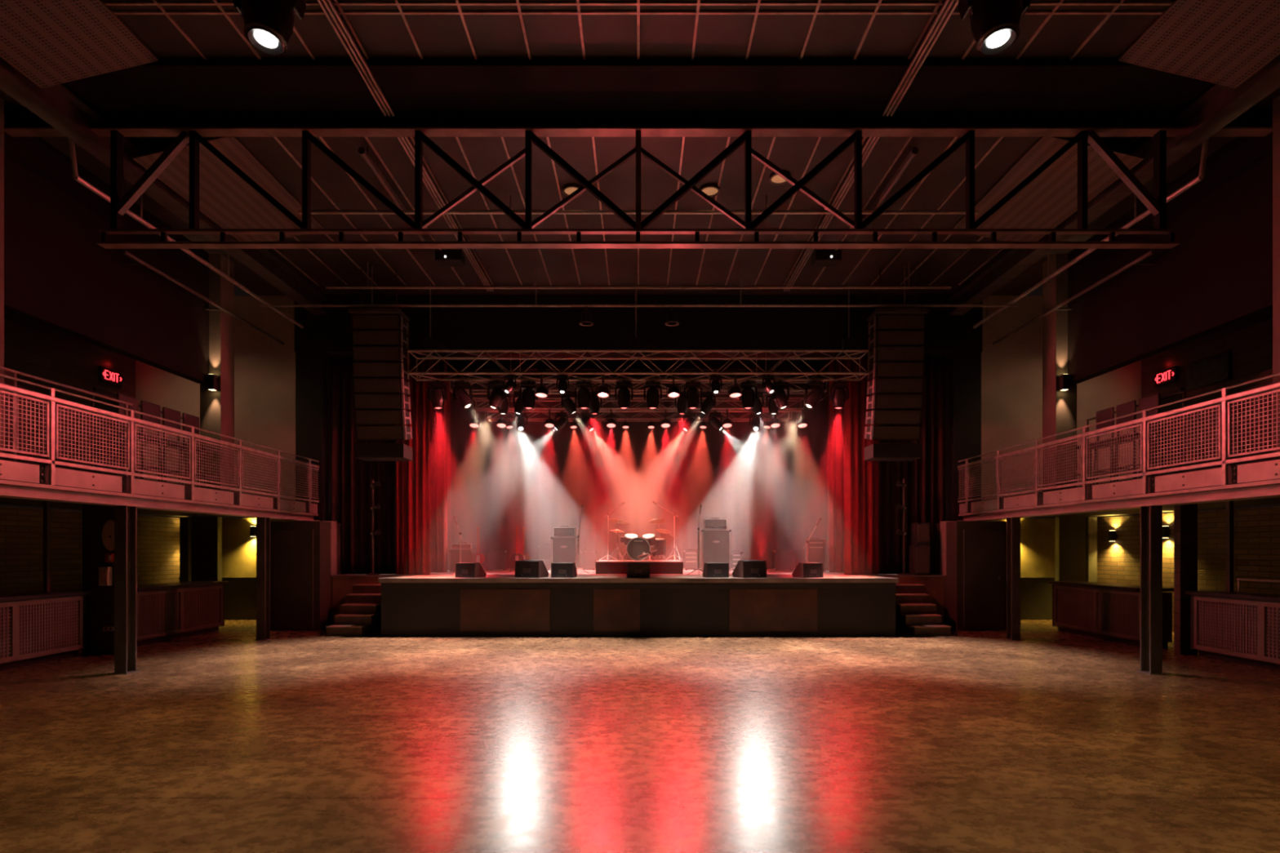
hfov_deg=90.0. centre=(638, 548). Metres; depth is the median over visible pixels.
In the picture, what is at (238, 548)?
wall
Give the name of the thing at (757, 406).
head
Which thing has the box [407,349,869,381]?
lighting truss
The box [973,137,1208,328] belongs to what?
pipe
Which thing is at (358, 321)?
grille
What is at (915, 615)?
steps
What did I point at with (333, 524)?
pillar
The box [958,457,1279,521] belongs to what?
balcony
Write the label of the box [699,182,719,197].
recessed light
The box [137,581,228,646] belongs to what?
bar counter
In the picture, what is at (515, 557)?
electric guitar
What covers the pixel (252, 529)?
sconce
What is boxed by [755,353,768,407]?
chain hoist
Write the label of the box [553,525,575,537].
head
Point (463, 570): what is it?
floor monitor
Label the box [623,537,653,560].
bass drum
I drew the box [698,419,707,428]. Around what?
light
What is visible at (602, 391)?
light
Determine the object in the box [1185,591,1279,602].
countertop
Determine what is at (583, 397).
head
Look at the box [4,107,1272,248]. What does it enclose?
roof truss
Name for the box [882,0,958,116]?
track
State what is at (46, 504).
post
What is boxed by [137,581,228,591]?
countertop
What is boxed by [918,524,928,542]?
grille
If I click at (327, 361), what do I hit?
wall
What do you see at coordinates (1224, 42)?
acoustic panel
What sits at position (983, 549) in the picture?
door
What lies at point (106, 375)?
exit sign
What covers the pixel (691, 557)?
grille
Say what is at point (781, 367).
chain hoist
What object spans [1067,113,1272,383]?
wall
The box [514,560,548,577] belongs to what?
floor monitor
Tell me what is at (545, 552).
flight case
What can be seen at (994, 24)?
head
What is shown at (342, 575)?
deck
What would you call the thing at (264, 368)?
wall
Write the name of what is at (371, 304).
pipe
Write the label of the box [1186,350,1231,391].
television
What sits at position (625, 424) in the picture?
light
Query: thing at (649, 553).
microphone stand
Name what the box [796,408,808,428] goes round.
light
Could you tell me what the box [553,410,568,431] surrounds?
head
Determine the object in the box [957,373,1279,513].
balcony railing
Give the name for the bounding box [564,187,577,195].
diffuser
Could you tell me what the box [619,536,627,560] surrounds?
tom drum
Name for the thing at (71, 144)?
pipe
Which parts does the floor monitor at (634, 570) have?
jack plate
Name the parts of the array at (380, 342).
hanging chain, bumper frame, hanging chain, rigging plate, rigging plate, rigging plate, rigging plate, rigging plate, rigging plate, rigging plate, rigging plate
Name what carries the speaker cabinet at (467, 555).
on the stage at (499, 603)
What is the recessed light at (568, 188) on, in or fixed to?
in the ceiling at (205, 29)
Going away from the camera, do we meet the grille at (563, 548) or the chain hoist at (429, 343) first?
the chain hoist at (429, 343)
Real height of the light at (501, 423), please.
0.464 m
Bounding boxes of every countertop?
[0,591,91,602]
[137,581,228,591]
[1048,581,1173,591]
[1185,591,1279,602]
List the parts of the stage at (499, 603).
access panel, access panel, access panel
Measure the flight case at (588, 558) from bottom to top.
0.541 m
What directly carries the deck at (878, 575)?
on the stage at (934, 586)
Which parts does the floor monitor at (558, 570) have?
jack plate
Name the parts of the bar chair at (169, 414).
leg, backrest, leg, seat, leg, leg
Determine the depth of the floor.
5.53 m
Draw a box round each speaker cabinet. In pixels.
[448,549,475,572]
[551,537,577,571]
[701,529,731,571]
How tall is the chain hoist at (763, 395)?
1.678 m
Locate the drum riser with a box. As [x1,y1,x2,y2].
[595,560,684,573]
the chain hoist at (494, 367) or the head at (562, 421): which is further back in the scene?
the head at (562, 421)
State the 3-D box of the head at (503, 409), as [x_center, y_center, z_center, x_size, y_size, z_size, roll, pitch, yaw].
[-3.088,-3.347,14.619,0.352,0.540,0.246,0,0,0]
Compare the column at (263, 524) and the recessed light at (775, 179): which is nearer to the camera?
the recessed light at (775, 179)
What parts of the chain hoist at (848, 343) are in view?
chain, motor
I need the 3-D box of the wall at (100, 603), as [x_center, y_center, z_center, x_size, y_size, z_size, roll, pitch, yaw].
[-8.625,0.465,10.450,0.650,2.470,0.300,0,0,0]
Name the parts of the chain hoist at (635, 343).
motor, chain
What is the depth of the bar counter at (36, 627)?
9.45 m
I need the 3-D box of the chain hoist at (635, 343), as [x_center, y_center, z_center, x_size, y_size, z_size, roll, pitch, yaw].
[0.051,-4.765,13.350,0.460,1.526,0.254,0,0,0]
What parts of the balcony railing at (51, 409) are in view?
panel, post, panel, post, rail, hand rail, rail, panel, post, panel, post, panel, post, panel, post, panel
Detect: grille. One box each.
[352,315,398,328]
[352,331,398,344]
[353,346,399,359]
[353,363,399,376]
[354,378,399,391]
[355,395,400,408]
[355,410,401,423]
[356,426,402,439]
[451,550,471,570]
[488,551,505,568]
[542,560,549,568]
[552,537,575,564]
[555,528,572,533]
[684,551,697,568]
[706,520,724,525]
[732,552,741,568]
[775,551,794,568]
[808,540,823,570]
[874,426,919,439]
[875,395,921,408]
[875,410,920,423]
[876,378,922,391]
[877,363,923,376]
[878,315,924,328]
[878,331,924,344]
[878,346,923,359]
[915,546,928,573]
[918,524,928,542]
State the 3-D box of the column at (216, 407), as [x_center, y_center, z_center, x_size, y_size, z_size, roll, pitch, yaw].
[-8.025,-3.270,12.200,0.390,4.540,0.400,0,0,0]
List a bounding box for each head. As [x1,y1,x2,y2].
[232,0,306,55]
[427,380,447,409]
[451,542,474,549]
[452,380,472,408]
[487,380,506,409]
[497,393,511,414]
[502,374,516,394]
[512,391,524,414]
[513,412,528,431]
[519,380,537,409]
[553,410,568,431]
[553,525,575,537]
[555,374,568,394]
[560,391,577,414]
[574,380,593,409]
[580,410,594,431]
[589,391,602,414]
[614,380,633,409]
[643,380,662,409]
[674,391,687,414]
[682,410,696,431]
[683,380,702,409]
[699,391,715,414]
[703,517,727,529]
[708,410,723,431]
[709,374,722,394]
[738,380,757,409]
[748,412,763,431]
[751,391,764,414]
[761,374,775,394]
[765,393,778,414]
[770,380,789,409]
[804,380,824,408]
[829,380,848,409]
[958,0,1031,55]
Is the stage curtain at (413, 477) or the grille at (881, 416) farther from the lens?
the stage curtain at (413, 477)
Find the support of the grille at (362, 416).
attached to the array at (380, 342)
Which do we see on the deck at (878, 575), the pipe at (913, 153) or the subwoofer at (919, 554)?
the subwoofer at (919, 554)
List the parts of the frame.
rail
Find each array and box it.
[347,268,412,461]
[864,268,928,461]
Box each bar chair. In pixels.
[115,393,163,481]
[139,400,184,484]
[162,406,203,487]
[182,413,221,489]
[1073,406,1114,487]
[1092,400,1137,484]
[1113,393,1160,481]
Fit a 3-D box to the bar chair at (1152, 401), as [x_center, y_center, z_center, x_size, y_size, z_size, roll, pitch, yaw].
[7.750,-1.690,9.950,0.431,1.381,0.431,0,0,0]
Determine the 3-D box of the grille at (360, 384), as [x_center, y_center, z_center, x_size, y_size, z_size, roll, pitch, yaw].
[-5.130,-3.211,12.565,0.880,0.250,0.038,0,0,0]
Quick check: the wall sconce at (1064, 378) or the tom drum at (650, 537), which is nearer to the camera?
the wall sconce at (1064, 378)
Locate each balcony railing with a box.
[0,373,319,513]
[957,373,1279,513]
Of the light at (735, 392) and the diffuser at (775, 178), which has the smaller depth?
the diffuser at (775, 178)
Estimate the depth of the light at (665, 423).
16.25 m
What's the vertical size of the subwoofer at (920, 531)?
0.478 m
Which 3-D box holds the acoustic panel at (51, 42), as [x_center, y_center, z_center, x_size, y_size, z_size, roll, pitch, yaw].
[-6.060,-5.349,6.400,1.320,0.338,1.600,0,0,0]
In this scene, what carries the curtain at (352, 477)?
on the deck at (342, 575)
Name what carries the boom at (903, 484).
on the deck at (878, 575)
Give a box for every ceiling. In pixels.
[0,0,1279,359]
[4,311,82,340]
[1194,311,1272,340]
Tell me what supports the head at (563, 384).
hanging from the lighting truss at (479, 357)
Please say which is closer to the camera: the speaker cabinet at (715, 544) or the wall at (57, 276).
the wall at (57, 276)
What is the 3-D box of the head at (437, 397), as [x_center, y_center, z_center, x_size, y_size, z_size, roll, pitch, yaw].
[-4.189,-3.220,13.350,0.388,0.600,0.273,0,0,0]
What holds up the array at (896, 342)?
hanging from the ceiling at (205, 29)
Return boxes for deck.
[330,569,448,576]
[824,568,946,576]
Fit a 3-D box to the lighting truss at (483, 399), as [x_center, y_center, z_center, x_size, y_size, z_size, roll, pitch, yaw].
[0.000,-3.700,16.400,8.428,0.300,0.340,0,0,0]
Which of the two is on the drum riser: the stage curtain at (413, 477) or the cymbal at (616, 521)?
the cymbal at (616, 521)
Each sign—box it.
[98,365,122,386]
[102,519,114,551]
[1154,365,1177,386]
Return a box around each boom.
[365,478,381,575]
[896,478,911,575]
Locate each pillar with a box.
[315,520,336,575]
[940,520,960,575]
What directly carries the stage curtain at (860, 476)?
hanging from the wall at (453, 327)
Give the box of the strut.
[635,266,636,319]
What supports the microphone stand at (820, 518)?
on the stage at (499, 603)
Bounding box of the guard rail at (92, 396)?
[90,391,190,485]
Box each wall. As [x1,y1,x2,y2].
[0,318,179,594]
[4,113,208,383]
[82,503,137,654]
[135,295,295,500]
[222,518,295,577]
[270,521,342,631]
[294,294,982,521]
[324,352,352,520]
[447,360,829,368]
[924,352,952,520]
[934,521,1006,631]
[981,295,1141,500]
[981,518,1054,577]
[1054,516,1097,582]
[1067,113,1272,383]
[1097,318,1279,631]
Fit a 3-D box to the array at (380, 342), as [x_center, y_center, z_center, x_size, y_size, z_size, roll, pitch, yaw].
[-5.130,-3.666,12.807,1.000,3.723,0.813,0,0,0]
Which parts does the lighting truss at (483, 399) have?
frame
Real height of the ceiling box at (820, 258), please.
0.178 m
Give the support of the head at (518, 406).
hanging from the lighting truss at (473, 382)
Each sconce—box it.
[207,373,217,391]
[249,526,256,536]
[1059,373,1069,391]
[1108,530,1116,541]
[1162,525,1169,537]
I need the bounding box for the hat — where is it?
[608,527,624,560]
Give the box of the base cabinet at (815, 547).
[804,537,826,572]
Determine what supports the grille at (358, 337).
attached to the array at (380, 342)
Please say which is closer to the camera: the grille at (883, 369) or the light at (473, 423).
the grille at (883, 369)
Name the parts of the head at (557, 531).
control panel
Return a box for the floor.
[0,619,1279,852]
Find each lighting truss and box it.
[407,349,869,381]
[448,377,827,394]
[472,397,804,411]
[484,408,791,422]
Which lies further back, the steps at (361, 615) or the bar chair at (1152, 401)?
the steps at (361, 615)
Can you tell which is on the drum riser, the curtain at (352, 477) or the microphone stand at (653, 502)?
the microphone stand at (653, 502)
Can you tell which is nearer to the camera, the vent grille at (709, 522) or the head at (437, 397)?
the head at (437, 397)
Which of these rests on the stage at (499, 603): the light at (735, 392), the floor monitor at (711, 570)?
the floor monitor at (711, 570)
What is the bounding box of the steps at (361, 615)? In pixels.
[325,583,381,635]
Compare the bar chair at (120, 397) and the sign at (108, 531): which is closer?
the bar chair at (120, 397)
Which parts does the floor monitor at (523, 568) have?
jack plate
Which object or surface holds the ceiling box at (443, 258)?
attached to the ceiling at (205, 29)
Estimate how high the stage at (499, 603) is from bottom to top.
1.133 m
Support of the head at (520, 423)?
hanging from the lighting truss at (483, 399)
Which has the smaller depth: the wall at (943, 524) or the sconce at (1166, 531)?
the sconce at (1166, 531)
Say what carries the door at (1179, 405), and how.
in the wall at (1256, 531)
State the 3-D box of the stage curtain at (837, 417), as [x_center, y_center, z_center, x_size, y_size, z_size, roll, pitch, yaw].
[4.936,-2.034,15.301,0.728,5.182,0.180,0,0,0]
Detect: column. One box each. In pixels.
[0,97,4,458]
[110,505,140,674]
[200,253,234,491]
[253,517,272,639]
[1004,517,1022,639]
[1042,253,1076,491]
[1136,505,1166,674]
[1173,503,1197,654]
[1272,95,1279,458]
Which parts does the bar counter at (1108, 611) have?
panel, panel frame, panel frame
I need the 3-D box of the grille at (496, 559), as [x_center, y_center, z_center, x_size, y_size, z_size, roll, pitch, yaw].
[-3.767,0.290,17.014,0.442,0.458,0.012,0,0,0]
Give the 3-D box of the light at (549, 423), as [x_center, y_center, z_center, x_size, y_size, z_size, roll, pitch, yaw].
[-2.257,-3.318,16.267,0.260,0.464,0.259,0,0,-45]
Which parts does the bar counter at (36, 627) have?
panel frame, panel frame, panel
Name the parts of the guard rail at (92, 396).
post, rail, post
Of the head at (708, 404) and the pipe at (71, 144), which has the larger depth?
the head at (708, 404)
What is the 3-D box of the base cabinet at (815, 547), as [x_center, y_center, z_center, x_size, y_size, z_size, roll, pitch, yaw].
[4.255,0.149,15.477,0.452,0.835,0.365,0,0,0]
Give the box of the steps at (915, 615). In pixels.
[895,583,951,635]
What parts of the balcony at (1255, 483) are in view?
fascia plate, fascia plate, fascia plate, fascia plate, fascia plate, fascia plate, fascia plate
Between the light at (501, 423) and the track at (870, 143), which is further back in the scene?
the light at (501, 423)
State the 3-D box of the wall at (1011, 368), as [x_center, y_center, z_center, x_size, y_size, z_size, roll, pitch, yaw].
[9.350,-3.270,14.075,3.700,4.540,0.150,0,0,0]
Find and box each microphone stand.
[451,515,463,574]
[576,505,588,573]
[599,502,624,560]
[637,549,659,561]
[652,501,683,560]
[687,504,702,575]
[802,517,821,562]
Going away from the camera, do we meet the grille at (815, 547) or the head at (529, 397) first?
the head at (529, 397)
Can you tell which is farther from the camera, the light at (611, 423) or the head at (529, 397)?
the light at (611, 423)
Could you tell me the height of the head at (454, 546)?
0.182 m
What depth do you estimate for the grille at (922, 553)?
13.83 m
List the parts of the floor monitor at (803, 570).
jack plate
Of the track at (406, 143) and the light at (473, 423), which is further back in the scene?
the light at (473, 423)
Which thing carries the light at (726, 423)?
hanging from the lighting truss at (483, 399)
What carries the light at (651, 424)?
hanging from the lighting truss at (531, 420)
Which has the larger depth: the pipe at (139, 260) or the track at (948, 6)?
the pipe at (139, 260)
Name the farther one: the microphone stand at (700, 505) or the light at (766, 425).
the light at (766, 425)
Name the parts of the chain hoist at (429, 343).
motor, chain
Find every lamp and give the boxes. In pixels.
[579,306,593,326]
[664,306,679,326]
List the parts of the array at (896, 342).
rigging plate, rigging plate, rigging plate, rigging plate, rigging plate, rigging plate, rigging plate, rigging plate, hanging chain, bumper frame, hanging chain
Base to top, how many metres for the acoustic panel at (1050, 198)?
0.338 m
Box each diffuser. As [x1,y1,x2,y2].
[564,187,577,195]
[702,187,717,195]
[771,174,786,182]
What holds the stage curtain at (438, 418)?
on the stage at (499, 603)
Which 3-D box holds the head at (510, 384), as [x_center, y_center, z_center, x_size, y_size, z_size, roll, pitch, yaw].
[-2.586,-3.312,12.876,0.264,0.404,0.209,0,0,-17]
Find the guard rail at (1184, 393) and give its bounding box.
[1085,391,1186,485]
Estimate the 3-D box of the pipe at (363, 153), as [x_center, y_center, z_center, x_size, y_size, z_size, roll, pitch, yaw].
[-3.720,-5.414,9.900,0.100,0.228,2.600,0,0,0]
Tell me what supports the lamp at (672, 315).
hanging from the pipe at (371, 304)
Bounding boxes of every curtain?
[329,355,396,573]
[396,352,430,574]
[430,355,447,572]
[447,374,451,569]
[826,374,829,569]
[829,355,844,572]
[844,352,878,574]
[878,355,946,573]
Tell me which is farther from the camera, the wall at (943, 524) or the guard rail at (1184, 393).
the wall at (943, 524)
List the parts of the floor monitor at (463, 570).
jack plate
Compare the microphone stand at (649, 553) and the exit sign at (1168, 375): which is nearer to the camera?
the exit sign at (1168, 375)
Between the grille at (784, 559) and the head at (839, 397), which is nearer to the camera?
the head at (839, 397)
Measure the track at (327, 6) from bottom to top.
0.144 m
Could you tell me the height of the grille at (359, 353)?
0.250 m
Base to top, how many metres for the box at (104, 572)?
0.300 m
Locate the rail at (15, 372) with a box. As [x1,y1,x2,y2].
[0,365,133,476]
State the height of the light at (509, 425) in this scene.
0.242 m
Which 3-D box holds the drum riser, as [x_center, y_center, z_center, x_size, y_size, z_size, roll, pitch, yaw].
[0.020,0.427,15.460,2.020,0.280,1.920,0,0,0]
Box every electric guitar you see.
[475,526,484,564]
[511,525,523,564]
[520,526,529,559]
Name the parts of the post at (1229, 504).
post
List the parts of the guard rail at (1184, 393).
post, rail, post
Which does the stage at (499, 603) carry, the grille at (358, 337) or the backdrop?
the backdrop
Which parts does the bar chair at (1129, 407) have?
leg, leg, seat, leg, backrest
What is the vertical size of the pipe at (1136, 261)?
0.060 m
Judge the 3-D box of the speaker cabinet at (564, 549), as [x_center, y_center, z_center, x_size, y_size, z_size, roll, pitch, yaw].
[-1.813,0.137,15.777,0.635,0.860,0.366,0,0,0]
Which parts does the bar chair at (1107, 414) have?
leg, leg, seat, leg, backrest, leg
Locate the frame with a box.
[1236,577,1279,593]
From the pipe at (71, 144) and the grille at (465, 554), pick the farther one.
the grille at (465, 554)
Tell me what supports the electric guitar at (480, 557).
on the guitar stand
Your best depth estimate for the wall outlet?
10.29 m
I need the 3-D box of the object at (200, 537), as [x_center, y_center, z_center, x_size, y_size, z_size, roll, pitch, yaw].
[-10.239,0.480,14.907,1.401,2.440,0.463,0,0,34]
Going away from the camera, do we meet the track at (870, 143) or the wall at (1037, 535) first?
the track at (870, 143)
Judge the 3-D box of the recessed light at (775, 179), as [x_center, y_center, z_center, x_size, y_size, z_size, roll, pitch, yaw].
[2.104,-5.515,9.511,0.320,0.050,0.320,0,0,0]
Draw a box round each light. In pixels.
[468,408,479,428]
[495,414,507,428]
[506,419,513,428]
[534,373,548,398]
[543,408,555,428]
[562,182,582,197]
[569,419,577,428]
[595,373,610,398]
[605,408,617,428]
[621,419,629,428]
[647,419,655,428]
[659,408,671,428]
[666,373,680,398]
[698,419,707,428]
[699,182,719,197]
[721,408,733,428]
[728,373,742,398]
[763,419,770,428]
[768,169,791,185]
[769,414,781,428]
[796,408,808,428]
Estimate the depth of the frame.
9.49 m
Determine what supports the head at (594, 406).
hanging from the lighting truss at (473, 382)
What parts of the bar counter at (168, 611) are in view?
panel frame, panel frame, panel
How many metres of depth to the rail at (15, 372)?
8.21 m
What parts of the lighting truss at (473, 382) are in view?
frame, frame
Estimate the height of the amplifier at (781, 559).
0.564 m
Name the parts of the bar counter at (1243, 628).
panel, panel frame, panel frame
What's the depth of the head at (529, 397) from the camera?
13.25 m
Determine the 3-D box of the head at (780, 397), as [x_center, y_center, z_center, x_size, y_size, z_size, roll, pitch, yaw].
[2.954,-3.216,13.349,0.388,0.610,0.276,0,0,0]
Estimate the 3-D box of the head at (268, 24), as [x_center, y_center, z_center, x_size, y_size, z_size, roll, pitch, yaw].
[-3.061,-4.598,5.300,0.555,0.858,0.392,0,0,0]
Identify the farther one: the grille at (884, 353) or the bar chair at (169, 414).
the grille at (884, 353)
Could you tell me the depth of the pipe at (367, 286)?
12.28 m
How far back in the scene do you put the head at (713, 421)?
16.44 m
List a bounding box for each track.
[316,0,394,116]
[396,137,493,291]
[783,137,879,291]
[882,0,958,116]
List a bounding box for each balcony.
[0,458,318,521]
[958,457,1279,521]
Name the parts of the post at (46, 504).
post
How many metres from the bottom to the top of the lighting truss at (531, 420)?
0.300 m
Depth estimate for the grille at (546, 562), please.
16.91 m
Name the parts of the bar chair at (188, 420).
leg, backrest, leg, seat, leg, leg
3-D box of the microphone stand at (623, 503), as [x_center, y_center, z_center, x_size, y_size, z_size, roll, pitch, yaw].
[-0.595,-0.419,15.736,0.404,1.410,0.905,0,0,-29]
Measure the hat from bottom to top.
0.818 m
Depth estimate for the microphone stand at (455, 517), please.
13.89 m
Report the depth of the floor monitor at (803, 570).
12.64 m
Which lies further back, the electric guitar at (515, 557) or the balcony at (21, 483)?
the electric guitar at (515, 557)
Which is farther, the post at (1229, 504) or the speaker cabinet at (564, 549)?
the speaker cabinet at (564, 549)
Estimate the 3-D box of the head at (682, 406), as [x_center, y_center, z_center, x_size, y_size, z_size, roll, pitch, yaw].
[1.005,-3.346,14.619,0.352,0.541,0.245,0,0,0]
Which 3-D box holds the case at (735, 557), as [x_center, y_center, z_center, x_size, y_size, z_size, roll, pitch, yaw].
[2.547,0.306,16.773,0.309,0.523,0.355,0,0,0]
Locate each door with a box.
[93,387,134,477]
[272,529,313,628]
[963,529,1004,628]
[1142,387,1184,477]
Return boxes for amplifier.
[486,549,507,570]
[683,548,697,569]
[772,549,795,570]
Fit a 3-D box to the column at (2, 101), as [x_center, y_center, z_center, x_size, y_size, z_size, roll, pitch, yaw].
[-8.025,-3.270,7.700,0.390,4.540,0.400,0,0,0]
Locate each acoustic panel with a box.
[0,0,158,88]
[132,137,324,241]
[952,137,1144,241]
[1118,0,1279,88]
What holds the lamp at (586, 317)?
hanging from the pipe at (371, 304)
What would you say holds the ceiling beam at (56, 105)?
attached to the roof truss at (190, 126)
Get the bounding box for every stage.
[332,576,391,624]
[377,568,898,636]
[885,576,944,624]
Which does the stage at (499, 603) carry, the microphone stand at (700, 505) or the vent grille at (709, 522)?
the microphone stand at (700, 505)
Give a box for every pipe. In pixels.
[67,137,303,328]
[121,249,284,345]
[258,266,1017,306]
[297,195,978,214]
[325,261,951,288]
[357,146,427,241]
[848,146,919,241]
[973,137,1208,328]
[992,249,1155,345]
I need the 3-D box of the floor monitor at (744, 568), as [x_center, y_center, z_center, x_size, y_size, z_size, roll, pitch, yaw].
[2.218,0.394,12.803,0.518,0.346,0.508,0,0,-18]
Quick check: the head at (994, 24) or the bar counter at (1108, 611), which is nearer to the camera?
the head at (994, 24)
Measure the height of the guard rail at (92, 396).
1.370 m
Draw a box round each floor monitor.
[455,562,486,577]
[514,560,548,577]
[551,562,577,577]
[626,562,649,577]
[702,562,728,577]
[732,560,766,577]
[791,562,822,577]
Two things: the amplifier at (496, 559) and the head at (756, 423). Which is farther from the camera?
the amplifier at (496, 559)
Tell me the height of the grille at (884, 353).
0.250 m
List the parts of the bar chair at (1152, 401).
leg, leg, seat, leg, backrest, leg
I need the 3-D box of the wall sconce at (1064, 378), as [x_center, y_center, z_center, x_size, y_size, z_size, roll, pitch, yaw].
[7.930,-3.100,11.932,0.120,0.286,0.135,0,0,0]
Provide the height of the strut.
1.028 m
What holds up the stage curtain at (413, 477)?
hanging from the wall at (453, 327)
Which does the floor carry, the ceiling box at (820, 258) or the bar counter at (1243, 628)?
the bar counter at (1243, 628)
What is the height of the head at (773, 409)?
0.540 m
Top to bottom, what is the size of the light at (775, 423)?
0.464 m
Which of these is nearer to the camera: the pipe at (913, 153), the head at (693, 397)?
the pipe at (913, 153)
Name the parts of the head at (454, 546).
edge trim, control panel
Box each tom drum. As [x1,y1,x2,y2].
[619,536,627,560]
[623,533,638,546]
[642,533,656,546]
[649,537,666,560]
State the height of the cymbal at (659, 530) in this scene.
0.808 m
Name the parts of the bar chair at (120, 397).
leg, backrest, leg, seat, leg, leg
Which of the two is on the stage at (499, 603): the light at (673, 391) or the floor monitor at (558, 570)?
the floor monitor at (558, 570)
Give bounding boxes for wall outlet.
[102,626,114,631]
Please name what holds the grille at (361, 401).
attached to the array at (380, 342)
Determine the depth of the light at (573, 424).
17.54 m
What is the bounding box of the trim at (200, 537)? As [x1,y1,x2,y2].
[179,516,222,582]
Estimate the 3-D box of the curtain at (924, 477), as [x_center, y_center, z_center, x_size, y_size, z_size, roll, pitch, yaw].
[6.085,-1.874,14.294,1.592,4.862,0.221,0,0,0]
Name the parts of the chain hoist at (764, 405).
chain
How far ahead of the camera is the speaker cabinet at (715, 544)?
15.51 m
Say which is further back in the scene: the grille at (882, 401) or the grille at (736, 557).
the grille at (736, 557)
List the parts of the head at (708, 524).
control panel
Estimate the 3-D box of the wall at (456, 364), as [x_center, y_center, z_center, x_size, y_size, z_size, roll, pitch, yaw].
[0.000,-1.920,18.900,15.200,7.240,0.200,0,0,0]
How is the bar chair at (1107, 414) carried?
on the balcony at (1255, 483)
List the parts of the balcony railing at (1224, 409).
panel, post, panel, post, panel, post, panel, post, panel, rail, hand rail, rail, post, panel, post, panel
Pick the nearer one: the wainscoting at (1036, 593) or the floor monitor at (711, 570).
the floor monitor at (711, 570)
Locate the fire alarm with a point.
(108, 557)
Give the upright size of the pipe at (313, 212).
0.287 m
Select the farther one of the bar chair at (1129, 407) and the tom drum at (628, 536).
the tom drum at (628, 536)
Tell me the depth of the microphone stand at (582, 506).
14.59 m
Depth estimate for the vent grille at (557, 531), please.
15.63 m
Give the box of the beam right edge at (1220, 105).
[949,54,1279,315]
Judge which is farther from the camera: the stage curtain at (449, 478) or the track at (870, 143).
the stage curtain at (449, 478)
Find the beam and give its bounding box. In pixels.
[65,57,1211,111]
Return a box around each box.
[98,566,111,585]
[435,250,465,266]
[811,250,841,266]
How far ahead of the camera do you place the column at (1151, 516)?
8.71 m
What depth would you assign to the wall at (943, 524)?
13.86 m
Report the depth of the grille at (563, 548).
15.61 m
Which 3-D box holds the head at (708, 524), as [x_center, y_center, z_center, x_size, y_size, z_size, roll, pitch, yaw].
[1.882,-0.616,15.659,0.543,0.301,0.283,0,0,0]
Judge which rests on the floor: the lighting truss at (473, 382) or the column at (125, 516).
the column at (125, 516)
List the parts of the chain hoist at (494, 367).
motor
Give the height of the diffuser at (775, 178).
0.020 m
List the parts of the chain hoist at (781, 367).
motor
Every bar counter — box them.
[0,591,91,671]
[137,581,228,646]
[1048,581,1173,648]
[1185,591,1279,671]
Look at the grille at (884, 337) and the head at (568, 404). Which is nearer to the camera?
the grille at (884, 337)
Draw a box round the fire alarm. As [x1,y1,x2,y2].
[104,553,114,562]
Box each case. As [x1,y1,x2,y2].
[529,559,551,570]
[537,544,551,559]
[580,550,596,569]
[729,551,742,570]
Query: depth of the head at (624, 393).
13.25 m
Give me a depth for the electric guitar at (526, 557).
16.37 m
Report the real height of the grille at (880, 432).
0.248 m
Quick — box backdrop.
[447,368,829,568]
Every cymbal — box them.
[607,517,629,560]
[648,517,666,559]
[655,527,681,560]
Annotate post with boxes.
[38,500,55,592]
[1221,500,1237,592]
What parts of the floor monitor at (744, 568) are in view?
jack plate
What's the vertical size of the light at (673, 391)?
0.452 m
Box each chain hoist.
[422,284,446,356]
[490,352,510,377]
[510,352,519,399]
[629,320,651,356]
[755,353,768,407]
[760,352,767,399]
[773,352,794,377]
[841,284,864,356]
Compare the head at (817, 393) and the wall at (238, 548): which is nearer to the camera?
the head at (817, 393)
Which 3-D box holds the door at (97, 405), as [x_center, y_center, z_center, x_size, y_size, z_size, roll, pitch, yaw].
[-10.970,-2.125,13.400,0.060,2.250,1.000,0,0,0]
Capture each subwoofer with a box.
[909,544,930,574]
[911,522,930,544]
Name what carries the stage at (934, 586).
on the floor
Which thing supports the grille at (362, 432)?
attached to the array at (380, 342)
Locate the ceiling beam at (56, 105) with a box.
[0,57,327,315]
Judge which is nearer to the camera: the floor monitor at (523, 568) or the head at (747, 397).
the floor monitor at (523, 568)
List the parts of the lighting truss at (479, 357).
frame, frame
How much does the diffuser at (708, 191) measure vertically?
0.020 m
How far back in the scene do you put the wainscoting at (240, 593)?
15.36 m
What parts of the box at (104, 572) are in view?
door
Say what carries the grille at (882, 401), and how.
attached to the array at (896, 342)
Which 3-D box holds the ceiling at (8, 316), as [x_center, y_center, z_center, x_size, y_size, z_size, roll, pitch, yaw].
[-9.725,-4.075,3.650,2.950,0.150,17.300,0,0,0]
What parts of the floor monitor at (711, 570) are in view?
jack plate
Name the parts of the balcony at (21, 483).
fascia plate, fascia plate, fascia plate, fascia plate, fascia plate, fascia plate, fascia plate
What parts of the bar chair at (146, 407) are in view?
backrest, leg, seat, leg, leg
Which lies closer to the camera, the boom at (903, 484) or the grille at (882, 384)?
the grille at (882, 384)

